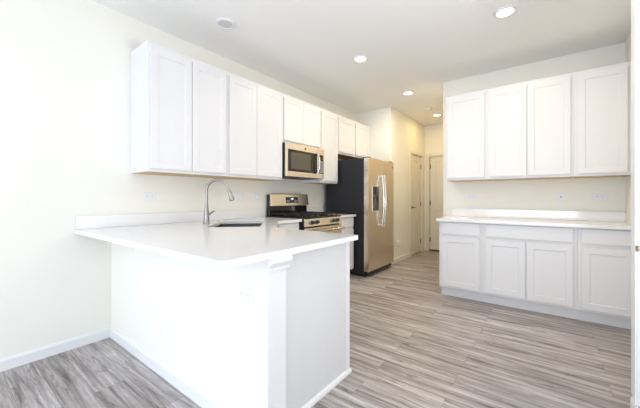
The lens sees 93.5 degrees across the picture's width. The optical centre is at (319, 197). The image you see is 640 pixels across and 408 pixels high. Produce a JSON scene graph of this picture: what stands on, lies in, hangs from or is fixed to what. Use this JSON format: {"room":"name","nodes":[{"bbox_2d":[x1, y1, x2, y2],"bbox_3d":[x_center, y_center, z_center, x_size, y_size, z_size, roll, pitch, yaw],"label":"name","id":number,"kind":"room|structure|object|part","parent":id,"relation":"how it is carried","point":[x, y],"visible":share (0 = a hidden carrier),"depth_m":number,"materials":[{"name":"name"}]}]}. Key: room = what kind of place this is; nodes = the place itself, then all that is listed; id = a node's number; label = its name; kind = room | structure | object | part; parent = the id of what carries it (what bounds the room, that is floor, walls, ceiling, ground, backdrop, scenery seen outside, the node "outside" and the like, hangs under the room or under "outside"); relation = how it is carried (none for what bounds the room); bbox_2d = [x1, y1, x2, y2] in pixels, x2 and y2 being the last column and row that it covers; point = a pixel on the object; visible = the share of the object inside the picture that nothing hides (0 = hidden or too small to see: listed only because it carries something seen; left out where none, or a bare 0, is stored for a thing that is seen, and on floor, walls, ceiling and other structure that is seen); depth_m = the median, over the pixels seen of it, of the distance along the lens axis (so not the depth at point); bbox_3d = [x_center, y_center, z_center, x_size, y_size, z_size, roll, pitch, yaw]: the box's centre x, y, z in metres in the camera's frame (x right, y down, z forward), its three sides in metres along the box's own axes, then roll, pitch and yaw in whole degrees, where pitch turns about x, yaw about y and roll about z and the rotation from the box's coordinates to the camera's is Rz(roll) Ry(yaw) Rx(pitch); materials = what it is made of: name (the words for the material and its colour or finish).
{"room":"kitchen","nodes":[
{"label":"kitchen","id":0,"kind":"room"},
{"bbox_2d":[0,0,354,358],"bbox_3d":[-2.822,-0.209,1.218,0.120,2.743,11.500,0,0,37],"label":"wall","id":1,"kind":"structure","parent":0,"point":[65,65],"depth_m":2.30,"materials":[{"name":"paint"}]},
{"bbox_2d":[0,327,109,371],"bbox_3d":[-4.009,1.121,-0.441,0.014,0.083,7.422,0,0,37],"label":"baseboard","id":2,"kind":"structure","parent":1,"relation":"attached to","point":[16,360],"depth_m":2.21,"materials":[{"name":"white paint"}]},
{"bbox_2d":[143,193,156,200],"bbox_3d":[-1.560,-0.008,2.758,0.008,0.072,0.118,0,0,37],"label":"outlet","id":3,"kind":"object","parent":1,"relation":"attached to","point":[146,196],"visible":1,"depth_m":2.75,"materials":[{"name":"white plastic"}]},
{"bbox_2d":[76,209,264,229],"bbox_3d":[-1.298,0.197,3.090,0.019,0.102,1.931,0,0,37],"label":"backsplash","id":4,"kind":"structure","parent":1,"relation":"attached to","point":[101,221],"depth_m":2.79,"materials":[{"name":"white stone"}]},
{"bbox_2d":[131,40,226,177],"bbox_3d":[-1.291,-0.743,2.833,0.344,1.066,0.758,0,0,37],"label":"upper cabinet","id":5,"kind":"object","parent":1,"relation":"attached to","point":[179,101],"visible":1,"depth_m":2.63,"materials":[{"name":"white paint"}]},
{"bbox_3d":[-1.273,-0.738,2.589,0.019,0.993,0.352,0,0,37],"label":"door","id":6,"kind":"part","parent":5,"relation":"part of","materials":[{"name":"white paint"}]},
{"bbox_3d":[-1.303,-0.212,2.842,0.311,0.004,0.750,0,0,37],"label":"underside panel","id":7,"kind":"part","parent":5,"relation":"part of","materials":[{"name":"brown wood"}]},
{"bbox_3d":[-1.054,-0.738,2.874,0.019,0.993,0.356,0,0,37],"label":"door","id":8,"kind":"part","parent":5,"relation":"part of","materials":[{"name":"white paint"}]},
{"bbox_2d":[235,192,242,201],"bbox_3d":[-0.950,-0.008,3.551,0.012,0.116,0.116,0,0,37],"label":"light switch","id":9,"kind":"object","parent":1,"relation":"attached to","point":[238,195],"visible":1,"depth_m":3.55,"materials":[{"name":"white plastic"}]},
{"bbox_2d":[216,72,281,180],"bbox_3d":[-0.821,-0.743,3.446,0.344,1.066,0.785,0,0,37],"label":"upper cabinet","id":10,"kind":"object","parent":1,"relation":"attached to","point":[254,110],"visible":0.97,"depth_m":3.30,"materials":[{"name":"white paint"}]},
{"bbox_3d":[-0.812,-0.738,3.190,0.019,0.993,0.352,0,0,37],"label":"door","id":11,"kind":"part","parent":10,"relation":"part of","materials":[{"name":"white paint"}]},
{"bbox_3d":[-0.833,-0.212,3.455,0.311,0.004,0.777,0,0,37],"label":"underside panel","id":12,"kind":"part","parent":10,"relation":"part of","materials":[{"name":"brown wood"}]},
{"bbox_3d":[-0.583,-0.738,3.489,0.019,0.993,0.390,0,0,37],"label":"door","id":13,"kind":"part","parent":10,"relation":"part of","materials":[{"name":"white paint"}]},
{"bbox_2d":[252,192,259,201],"bbox_3d":[-0.797,-0.008,3.751,0.012,0.116,0.116,0,0,37],"label":"light switch","id":14,"kind":"object","parent":1,"relation":"attached to","point":[255,195],"visible":1,"depth_m":3.74,"materials":[{"name":"white plastic"}]},
{"bbox_2d":[282,93,319,148],"bbox_3d":[-0.352,-0.975,4.058,0.344,0.602,0.755,0,0,37],"label":"upper cabinet","id":15,"kind":"object","parent":1,"relation":"attached to","point":[300,119],"visible":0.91,"depth_m":3.90,"materials":[{"name":"white paint"}]},
{"bbox_3d":[-0.334,-0.970,3.814,0.019,0.529,0.352,0,0,37],"label":"door","id":16,"kind":"part","parent":15,"relation":"part of","materials":[{"name":"white paint"}]},
{"bbox_2d":[282,142,323,179],"bbox_3d":[-0.306,-0.462,4.023,0.458,0.416,0.750,0,0,37],"label":"microwave","id":17,"kind":"object","parent":15,"relation":"attached to","point":[299,162],"visible":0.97,"depth_m":3.85,"materials":[{"name":"grey metal"}]},
{"bbox_3d":[-0.224,-0.457,3.880,0.031,0.270,0.578,0,0,37],"label":"door glass","id":18,"kind":"part","parent":17,"relation":"part of","materials":[{"name":"black glass"}]},
{"bbox_3d":[-0.025,-0.460,4.065,0.065,0.306,0.024,0,0,24],"label":"handle","id":19,"kind":"part","parent":17,"relation":"part of","materials":[{"name":"silver metal"}]},
{"bbox_3d":[0.020,-0.458,4.166,0.002,0.255,0.083,0,0,37],"label":"control panel","id":20,"kind":"part","parent":17,"relation":"part of","materials":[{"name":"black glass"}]},
{"bbox_3d":[-0.114,-0.970,4.101,0.019,0.529,0.360,0,0,37],"label":"door","id":21,"kind":"part","parent":15,"relation":"part of","materials":[{"name":"white paint"}]},
{"bbox_2d":[307,207,321,211],"bbox_3d":[-0.108,0.197,4.644,0.019,0.102,0.452,0,0,37],"label":"backsplash","id":22,"kind":"structure","parent":1,"relation":"attached to","point":[314,209],"depth_m":4.68,"materials":[{"name":"white stone"}]},
{"bbox_2d":[303,108,337,183],"bbox_3d":[0.013,-0.743,4.534,0.344,1.066,0.442,0,0,37],"label":"upper cabinet","id":23,"kind":"object","parent":1,"relation":"attached to","point":[328,120],"visible":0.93,"depth_m":4.43,"materials":[{"name":"white paint"}]},
{"bbox_3d":[0.001,-0.212,4.543,0.311,0.004,0.434,0,0,37],"label":"underside panel","id":24,"kind":"part","parent":23,"relation":"part of","materials":[{"name":"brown wood"}]},
{"bbox_3d":[0.141,-0.738,4.434,0.019,0.993,0.403,0,0,37],"label":"door","id":25,"kind":"part","parent":23,"relation":"part of","materials":[{"name":"white paint"}]},
{"bbox_2d":[337,114,369,159],"bbox_3d":[0.472,-0.975,5.133,0.344,0.602,1.067,0,0,37],"label":"upper cabinet","id":26,"kind":"object","parent":1,"relation":"attached to","point":[353,137],"visible":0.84,"depth_m":4.96,"materials":[{"name":"white paint"}]},
{"bbox_3d":[0.428,-0.970,4.808,0.019,0.529,0.457,0,0,37],"label":"door","id":27,"kind":"part","parent":26,"relation":"part of","materials":[{"name":"white paint"}]},
{"bbox_3d":[0.460,-0.676,5.143,0.311,0.004,1.059,0,0,37],"label":"underside panel","id":28,"kind":"part","parent":26,"relation":"part of","materials":[{"name":"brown wood"}]},
{"bbox_3d":[0.731,-0.970,5.204,0.019,0.529,0.460,0,0,37],"label":"door","id":29,"kind":"part","parent":26,"relation":"part of","materials":[{"name":"white paint"}]},
{"bbox_2d":[111,242,266,407],"bbox_3d":[-0.961,0.720,1.988,1.899,0.884,0.114,0,0,37],"label":"wall","id":30,"kind":"structure","parent":0,"point":[190,316],"depth_m":1.71,"materials":[{"name":"paint"}]},
{"bbox_2d":[110,327,226,407],"bbox_3d":[-1.000,1.121,1.937,1.899,0.083,0.014,0,0,37],"label":"baseboard","id":31,"kind":"structure","parent":30,"relation":"attached to","point":[182,384],"depth_m":1.90,"materials":[{"name":"white paint"}]},
{"bbox_2d":[238,285,253,303],"bbox_3d":[-0.359,0.467,1.448,0.118,0.072,0.008,0,0,37],"label":"outlet","id":32,"kind":"object","parent":30,"relation":"attached to","point":[245,294],"visible":1,"depth_m":1.44,"materials":[{"name":"white plastic"}]},
{"bbox_2d":[267,268,285,407],"bbox_3d":[-0.202,0.694,1.411,0.006,0.716,0.118,0,0,37],"label":"trim","id":33,"kind":"structure","parent":30,"relation":"attached to","point":[276,280],"depth_m":1.41,"materials":[{"name":"white paint"}]},
{"bbox_2d":[266,255,291,272],"bbox_3d":[-0.189,0.308,1.406,0.033,0.060,0.142,0,0,37],"label":"trim","id":34,"kind":"structure","parent":30,"relation":"attached to","point":[278,263],"depth_m":1.39,"materials":[{"name":"white paint"}]},
{"bbox_2d":[0,250,631,407],"bbox_3d":[-0.438,1.212,0.449,4.840,0.100,13.420,0,0,37],"label":"floor","id":35,"kind":"structure","parent":0,"point":[413,344],"depth_m":2.12,"materials":[{"name":"wood"}]},
{"bbox_2d":[278,222,298,229],"bbox_3d":[-0.585,0.721,3.527,0.618,0.883,0.364,0,0,37],"label":"base cabinet","id":36,"kind":"object","parent":35,"relation":"on","point":[295,225],"visible":0.16,"depth_m":3.35,"materials":[{"name":"white paint"}]},
{"bbox_2d":[267,194,344,233],"bbox_3d":[-0.178,0.556,3.939,0.752,1.212,0.744,0,0,37],"label":"gas range","id":37,"kind":"object","parent":35,"relation":"on","point":[294,206],"visible":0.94,"depth_m":3.88,"materials":[{"name":"grey metal"}]},
{"bbox_3d":[-0.416,0.172,4.122,0.007,0.120,0.720,0,0,37],"label":"backguard glass","id":38,"kind":"part","parent":37,"relation":"part of","materials":[{"name":"black glass"}]},
{"bbox_3d":[-0.403,0.030,4.112,0.040,0.160,0.732,0,0,37],"label":"backguard panel","id":39,"kind":"part","parent":37,"relation":"part of","materials":[{"name":"silver metal"}]},
{"bbox_2d":[268,215,340,219],"bbox_3d":[-0.192,0.247,3.950,0.622,0.020,0.744,0,0,37],"label":"cooktop","id":40,"kind":"object","parent":37,"relation":"in","point":[304,217],"depth_m":3.80,"materials":[{"name":"black metal"}]},
{"bbox_3d":[0.054,0.642,3.761,0.038,0.570,0.736,0,0,37],"label":"oven door","id":41,"kind":"part","parent":37,"relation":"part of","materials":[{"name":"silver metal"}]},
{"bbox_3d":[0.054,0.295,3.761,0.037,0.090,0.744,0,0,37],"label":"control panel","id":42,"kind":"part","parent":37,"relation":"part of","materials":[{"name":"silver metal"}]},
{"bbox_3d":[0.096,0.397,3.729,0.062,0.028,0.684,0,0,37],"label":"oven handle","id":43,"kind":"part","parent":37,"relation":"part of","materials":[{"name":"silver metal"}]},
{"bbox_2d":[286,242,351,407],"bbox_3d":[-0.281,0.721,1.960,0.729,0.883,0.666,0,0,37],"label":"base cabinet","id":44,"kind":"object","parent":35,"relation":"on","point":[317,280],"visible":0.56,"depth_m":1.73,"materials":[{"name":"white paint"}]},
{"bbox_3d":[0.004,1.148,1.747,0.016,0.028,0.658,0,0,37],"label":"shoe moulding","id":45,"kind":"part","parent":44,"relation":"part of","materials":[{"name":"white paint"}]},
{"bbox_2d":[339,217,353,269],"bbox_3d":[0.128,0.721,4.457,0.618,0.883,0.440,0,0,37],"label":"base cabinet","id":46,"kind":"object","parent":35,"relation":"on","point":[347,222],"visible":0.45,"depth_m":4.37,"materials":[{"name":"white paint"}]},
{"bbox_2d":[327,214,355,217],"bbox_3d":[0.140,0.263,4.454,0.644,0.030,0.452,0,0,37],"label":"countertop","id":47,"kind":"structure","parent":46,"relation":"on","point":[342,215],"depth_m":4.39,"materials":[{"name":"white stone"}]},
{"bbox_3d":[0.367,0.357,4.277,0.019,0.133,0.395,0,0,37],"label":"drawer","id":48,"kind":"part","parent":46,"relation":"part of","materials":[{"name":"white paint"}]},
{"bbox_3d":[0.367,0.745,4.277,0.019,0.571,0.395,0,0,37],"label":"door","id":49,"kind":"part","parent":46,"relation":"part of","materials":[{"name":"white paint"}]},
{"bbox_2d":[326,157,393,276],"bbox_3d":[0.691,0.283,4.893,0.836,1.757,0.882,0,0,37],"label":"refrigerator","id":50,"kind":"object","parent":35,"relation":"on","point":[364,188],"visible":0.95,"depth_m":4.53,"materials":[{"name":"grey metal"}]},
{"bbox_3d":[0.796,0.248,4.520,0.073,1.656,0.417,0,0,37],"label":"door","id":51,"kind":"part","parent":50,"relation":"part of","materials":[{"name":"silver metal"}]},
{"bbox_3d":[0.837,0.017,4.509,0.004,0.376,0.216,0,0,37],"label":"dispenser frame","id":52,"kind":"part","parent":50,"relation":"part of","materials":[{"name":"silver metal"}]},
{"bbox_3d":[0.961,0.052,4.616,0.070,0.793,0.026,0,0,37],"label":"handle","id":53,"kind":"part","parent":50,"relation":"part of","materials":[{"name":"silver metal"}]},
{"bbox_3d":[1.004,0.052,4.671,0.070,0.793,0.026,0,0,37],"label":"handle","id":54,"kind":"part","parent":50,"relation":"part of","materials":[{"name":"silver metal"}]},
{"bbox_3d":[1.067,0.248,4.872,0.073,1.656,0.459,0,0,37],"label":"door","id":55,"kind":"part","parent":50,"relation":"part of","materials":[{"name":"silver metal"}]},
{"bbox_2d":[439,221,483,301],"bbox_3d":[1.782,0.721,3.674,0.462,0.883,0.620,0,0,37],"label":"base cabinet","id":56,"kind":"object","parent":35,"relation":"on","point":[460,243],"visible":0.88,"depth_m":3.43,"materials":[{"name":"white paint"}]},
{"bbox_3d":[1.602,0.357,3.433,0.401,0.133,0.019,0,0,37],"label":"drawer","id":57,"kind":"part","parent":56,"relation":"part of","materials":[{"name":"white paint"}]},
{"bbox_3d":[1.602,0.745,3.433,0.401,0.571,0.019,0,0,37],"label":"door","id":58,"kind":"part","parent":56,"relation":"part of","materials":[{"name":"white paint"}]},
{"bbox_2d":[483,223,576,318],"bbox_3d":[2.279,0.721,3.293,0.788,0.883,0.620,0,0,37],"label":"base cabinet","id":59,"kind":"object","parent":35,"relation":"on","point":[526,267],"visible":0.97,"depth_m":3.03,"materials":[{"name":"white paint"}]},
{"bbox_3d":[1.948,0.745,3.168,0.357,0.571,0.019,0,0,37],"label":"door","id":60,"kind":"part","parent":59,"relation":"part of","materials":[{"name":"white paint"}]},
{"bbox_3d":[2.095,0.357,3.055,0.729,0.133,0.019,0,0,37],"label":"drawer","id":61,"kind":"part","parent":59,"relation":"part of","materials":[{"name":"white paint"}]},
{"bbox_2d":[436,216,630,229],"bbox_3d":[2.237,0.263,3.312,1.684,0.030,0.643,0,0,37],"label":"countertop","id":62,"kind":"structure","parent":59,"relation":"on","point":[492,220],"depth_m":3.12,"materials":[{"name":"white stone"}]},
{"bbox_3d":[2.242,0.745,2.943,0.360,0.571,0.019,0,0,37],"label":"door","id":63,"kind":"part","parent":59,"relation":"part of","materials":[{"name":"white paint"}]},
{"bbox_2d":[577,228,630,329],"bbox_3d":[2.752,0.721,2.931,0.404,0.883,0.620,0,0,37],"label":"base cabinet","id":64,"kind":"object","parent":35,"relation":"on","point":[603,255],"visible":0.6,"depth_m":2.71,"materials":[{"name":"white paint"}]},
{"bbox_3d":[2.571,0.357,2.690,0.350,0.133,0.019,0,0,37],"label":"drawer","id":65,"kind":"part","parent":64,"relation":"part of","materials":[{"name":"white paint"}]},
{"bbox_3d":[2.571,0.745,2.690,0.350,0.571,0.019,0,0,37],"label":"door","id":66,"kind":"part","parent":64,"relation":"part of","materials":[{"name":"white paint"}]},
{"bbox_3d":[-0.858,0.720,2.744,1.136,0.883,1.208,0,0,37],"label":"cabinet","id":67,"kind":"object","parent":35,"relation":"on","visible":0},
{"bbox_2d":[75,217,357,268],"bbox_3d":[-0.547,0.263,2.513,1.914,0.030,1.933,0,0,37],"label":"countertop","id":68,"kind":"structure","parent":67,"relation":"on","point":[211,245],"depth_m":1.78,"materials":[{"name":"white stone"}]},
{"bbox_2d":[203,179,234,223],"bbox_3d":[-0.957,0.034,2.838,0.289,0.426,0.089,0,0,-8],"label":"faucet","id":69,"kind":"object","parent":68,"relation":"on","point":[231,198],"visible":0.99,"depth_m":2.83,"materials":[{"name":"silver metal"}]},
{"bbox_3d":[-0.972,-0.071,2.850,0.226,0.216,0.025,0,0,-8],"label":"spout","id":70,"kind":"part","parent":69,"relation":"part of","materials":[{"name":"silver metal"}]},
{"bbox_2d":[216,223,261,226],"bbox_3d":[-0.777,0.391,2.879,0.461,0.223,0.696,0,0,-8],"label":"sink","id":71,"kind":"object","parent":68,"relation":"in","point":[251,224],"visible":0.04,"depth_m":3.22,"materials":[{"name":"metal"}]},
{"bbox_2d":[92,0,630,125],"bbox_3d":[-0.438,-1.641,0.449,4.840,0.120,13.420,0,0,37],"label":"ceiling","id":72,"kind":"structure","parent":0,"point":[308,46],"depth_m":2.95,"materials":[{"name":"paint"}]},
{"bbox_2d":[215,18,235,29],"bbox_3d":[-0.857,-1.575,2.733,0.180,0.011,0.180,0,0,37],"label":"recessed light","id":73,"kind":"object","parent":72,"relation":"in","point":[224,23],"visible":1,"depth_m":2.72,"materials":[{"name":"white plastic"}]},
{"bbox_2d":[353,55,367,62],"bbox_3d":[0.460,-1.575,3.421,0.180,0.011,0.180,0,0,37],"label":"recessed light","id":74,"kind":"object","parent":72,"relation":"in","point":[359,58],"visible":1,"depth_m":3.40,"materials":[{"name":"white plastic"}]},
{"bbox_2d":[402,91,413,94],"bbox_3d":[1.331,-1.575,4.541,0.180,0.011,0.180,0,0,37],"label":"recessed light","id":75,"kind":"object","parent":72,"relation":"in","point":[405,92],"visible":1,"depth_m":4.54,"materials":[{"name":"white plastic"}]},
{"bbox_2d":[493,5,517,17],"bbox_3d":[1.575,-1.575,2.558,0.180,0.011,0.180,0,0,37],"label":"recessed light","id":76,"kind":"object","parent":72,"relation":"in","point":[505,11],"visible":1,"depth_m":2.54,"materials":[{"name":"white plastic"}]},
{"bbox_2d":[355,108,384,160],"bbox_3d":[0.935,-0.209,5.529,0.600,2.743,0.120,0,0,37],"label":"wall","id":77,"kind":"structure","parent":0,"point":[374,119],"depth_m":5.41,"materials":[{"name":"paint"}]},
{"bbox_2d":[385,107,424,257],"bbox_3d":[1.724,-0.209,5.966,0.120,2.743,1.773,0,0,37],"label":"wall","id":78,"kind":"structure","parent":0,"point":[403,134],"depth_m":5.63,"materials":[{"name":"paint"}]},
{"bbox_2d":[391,253,409,263],"bbox_3d":[1.498,1.121,5.561,0.014,0.083,0.850,0,0,37],"label":"baseboard","id":79,"kind":"structure","parent":78,"relation":"attached to","point":[397,259],"depth_m":5.55,"materials":[{"name":"white paint"}]},
{"bbox_2d":[411,154,420,254],"bbox_3d":[1.995,0.135,6.232,0.097,2.030,0.631,0,0,37],"label":"door","id":80,"kind":"structure","parent":78,"relation":"in","point":[415,160],"depth_m":6.24,"materials":[{"name":"white paint"}]},
{"bbox_3d":[1.967,-0.325,6.242,0.028,0.870,0.393,0,0,37],"label":"panel","id":81,"kind":"part","parent":80,"relation":"part of","materials":[{"name":"white paint"}]},
{"bbox_3d":[1.967,0.585,6.242,0.028,0.590,0.393,0,0,37],"label":"panel","id":82,"kind":"part","parent":80,"relation":"part of","materials":[{"name":"white paint"}]},
{"bbox_2d":[410,150,422,256],"bbox_3d":[1.962,0.111,6.246,0.116,2.102,0.763,0,0,37],"label":"trim","id":83,"kind":"structure","parent":78,"relation":"attached to","point":[411,151],"depth_m":6.47,"materials":[{"name":"white paint"}]},
{"bbox_2d":[425,123,442,246],"bbox_3d":[2.756,-0.209,6.367,1.270,2.743,0.120,0,0,37],"label":"wall","id":84,"kind":"structure","parent":0,"point":[433,133],"depth_m":6.53,"materials":[{"name":"paint"}]},
{"bbox_2d":[426,153,442,250],"bbox_3d":[2.729,0.103,6.365,0.912,2.117,0.116,0,0,37],"label":"trim","id":85,"kind":"structure","parent":84,"relation":"attached to","point":[428,156],"depth_m":6.58,"materials":[{"name":"white paint"}]},
{"bbox_2d":[430,156,442,249],"bbox_3d":[2.700,0.117,6.343,0.780,2.030,0.097,0,0,37],"label":"door","id":86,"kind":"structure","parent":84,"relation":"in","point":[436,163],"depth_m":6.51,"materials":[{"name":"white paint"}]},
{"bbox_3d":[2.724,-0.343,6.360,0.542,0.870,0.028,0,0,37],"label":"panel","id":87,"kind":"part","parent":86,"relation":"part of","materials":[{"name":"white paint"}]},
{"bbox_3d":[2.724,0.567,6.360,0.542,0.590,0.028,0,0,37],"label":"panel","id":88,"kind":"part","parent":86,"relation":"part of","materials":[{"name":"white paint"}]},
{"bbox_2d":[443,42,624,216],"bbox_3d":[2.482,-0.209,3.606,1.895,2.743,0.120,0,0,37],"label":"wall","id":89,"kind":"structure","parent":0,"point":[539,194],"depth_m":3.51,"materials":[{"name":"paint"}]},
{"bbox_2d":[446,89,489,181],"bbox_3d":[1.870,-0.743,3.790,0.458,1.066,0.331,0,0,37],"label":"upper cabinet","id":90,"kind":"object","parent":89,"relation":"attached to","point":[466,113],"visible":0.89,"depth_m":3.66,"materials":[{"name":"white paint"}]},
{"bbox_3d":[1.880,-0.212,3.802,0.450,0.004,0.298,0,0,37],"label":"underside panel","id":91,"kind":"part","parent":90,"relation":"part of","materials":[{"name":"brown wood"}]},
{"bbox_2d":[467,194,476,199],"bbox_3d":[1.977,-0.008,3.912,0.118,0.072,0.008,0,0,37],"label":"outlet","id":92,"kind":"object","parent":89,"relation":"attached to","point":[469,196],"visible":1,"depth_m":3.91,"materials":[{"name":"white plastic"}]},
{"bbox_2d":[487,72,573,180],"bbox_3d":[2.362,-0.743,3.413,0.778,1.066,0.331,0,0,37],"label":"upper cabinet","id":93,"kind":"object","parent":89,"relation":"attached to","point":[530,124],"visible":1,"depth_m":3.26,"materials":[{"name":"white paint"}]},
{"bbox_3d":[2.120,-0.738,3.402,0.356,0.993,0.019,0,0,37],"label":"door","id":94,"kind":"part","parent":93,"relation":"part of","materials":[{"name":"white paint"}]},
{"bbox_3d":[2.371,-0.212,3.425,0.770,0.004,0.298,0,0,37],"label":"underside panel","id":95,"kind":"part","parent":93,"relation":"part of","materials":[{"name":"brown wood"}]},
{"bbox_3d":[2.414,-0.738,3.177,0.360,0.993,0.019,0,0,37],"label":"door","id":96,"kind":"part","parent":93,"relation":"part of","materials":[{"name":"white paint"}]},
{"bbox_2d":[452,208,625,221],"bbox_3d":[2.437,0.197,3.552,1.659,0.102,0.019,0,0,37],"label":"backsplash","id":97,"kind":"structure","parent":89,"relation":"attached to","point":[498,213],"depth_m":3.43,"materials":[{"name":"white stone"}]},
{"bbox_2d":[557,192,564,201],"bbox_3d":[2.693,-0.006,3.361,0.072,0.105,0.011,0,0,37],"label":"cable jack","id":98,"kind":"object","parent":89,"relation":"attached to","point":[560,195],"visible":1,"depth_m":3.36,"materials":[{"name":"white plastic"}]},
{"bbox_2d":[592,194,607,199],"bbox_3d":[2.947,-0.006,3.168,0.118,0.072,0.008,0,0,37],"label":"outlet","id":99,"kind":"object","parent":89,"relation":"attached to","point":[594,196],"visible":1,"depth_m":3.17,"materials":[{"name":"white plastic"}]},
{"bbox_2d":[573,61,630,177],"bbox_3d":[2.836,-0.743,3.050,0.414,1.066,0.331,0,0,37],"label":"upper cabinet","id":100,"kind":"object","parent":89,"relation":"attached to","point":[602,95],"visible":0.86,"depth_m":2.92,"materials":[{"name":"white paint"}]},
{"bbox_3d":[2.845,-0.212,3.062,0.406,0.004,0.298,0,0,37],"label":"underside panel","id":101,"kind":"part","parent":100,"relation":"part of","materials":[{"name":"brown wood"}]},
{"bbox_2d":[625,31,630,223],"bbox_3d":[2.557,-0.209,2.244,0.120,2.743,1.952,0,0,37],"label":"wall","id":102,"kind":"structure","parent":0,"point":[628,41],"depth_m":2.94,"materials":[{"name":"paint"}]},
{"bbox_2d":[630,396,638,407],"bbox_3d":[1.915,1.121,1.409,0.633,0.083,0.114,0,0,37],"label":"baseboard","id":103,"kind":"object","parent":102,"relation":"attached to","point":[632,405],"visible":0.71,"depth_m":1.61,"materials":[{"name":"white paint"}]},
{"bbox_3d":[2.214,-0.210,1.213,1.319,2.743,0.100,0,0,37],"label":"door frame","id":104,"kind":"structure","parent":0,"visible":0},
{"bbox_2d":[631,0,639,405],"bbox_3d":[1.698,-0.251,1.593,0.062,2.658,0.125,0,0,37],"label":"trim","id":105,"kind":"structure","parent":104,"relation":"attached to","point":[635,4],"depth_m":1.56,"materials":[{"name":"white paint"}]}
]}

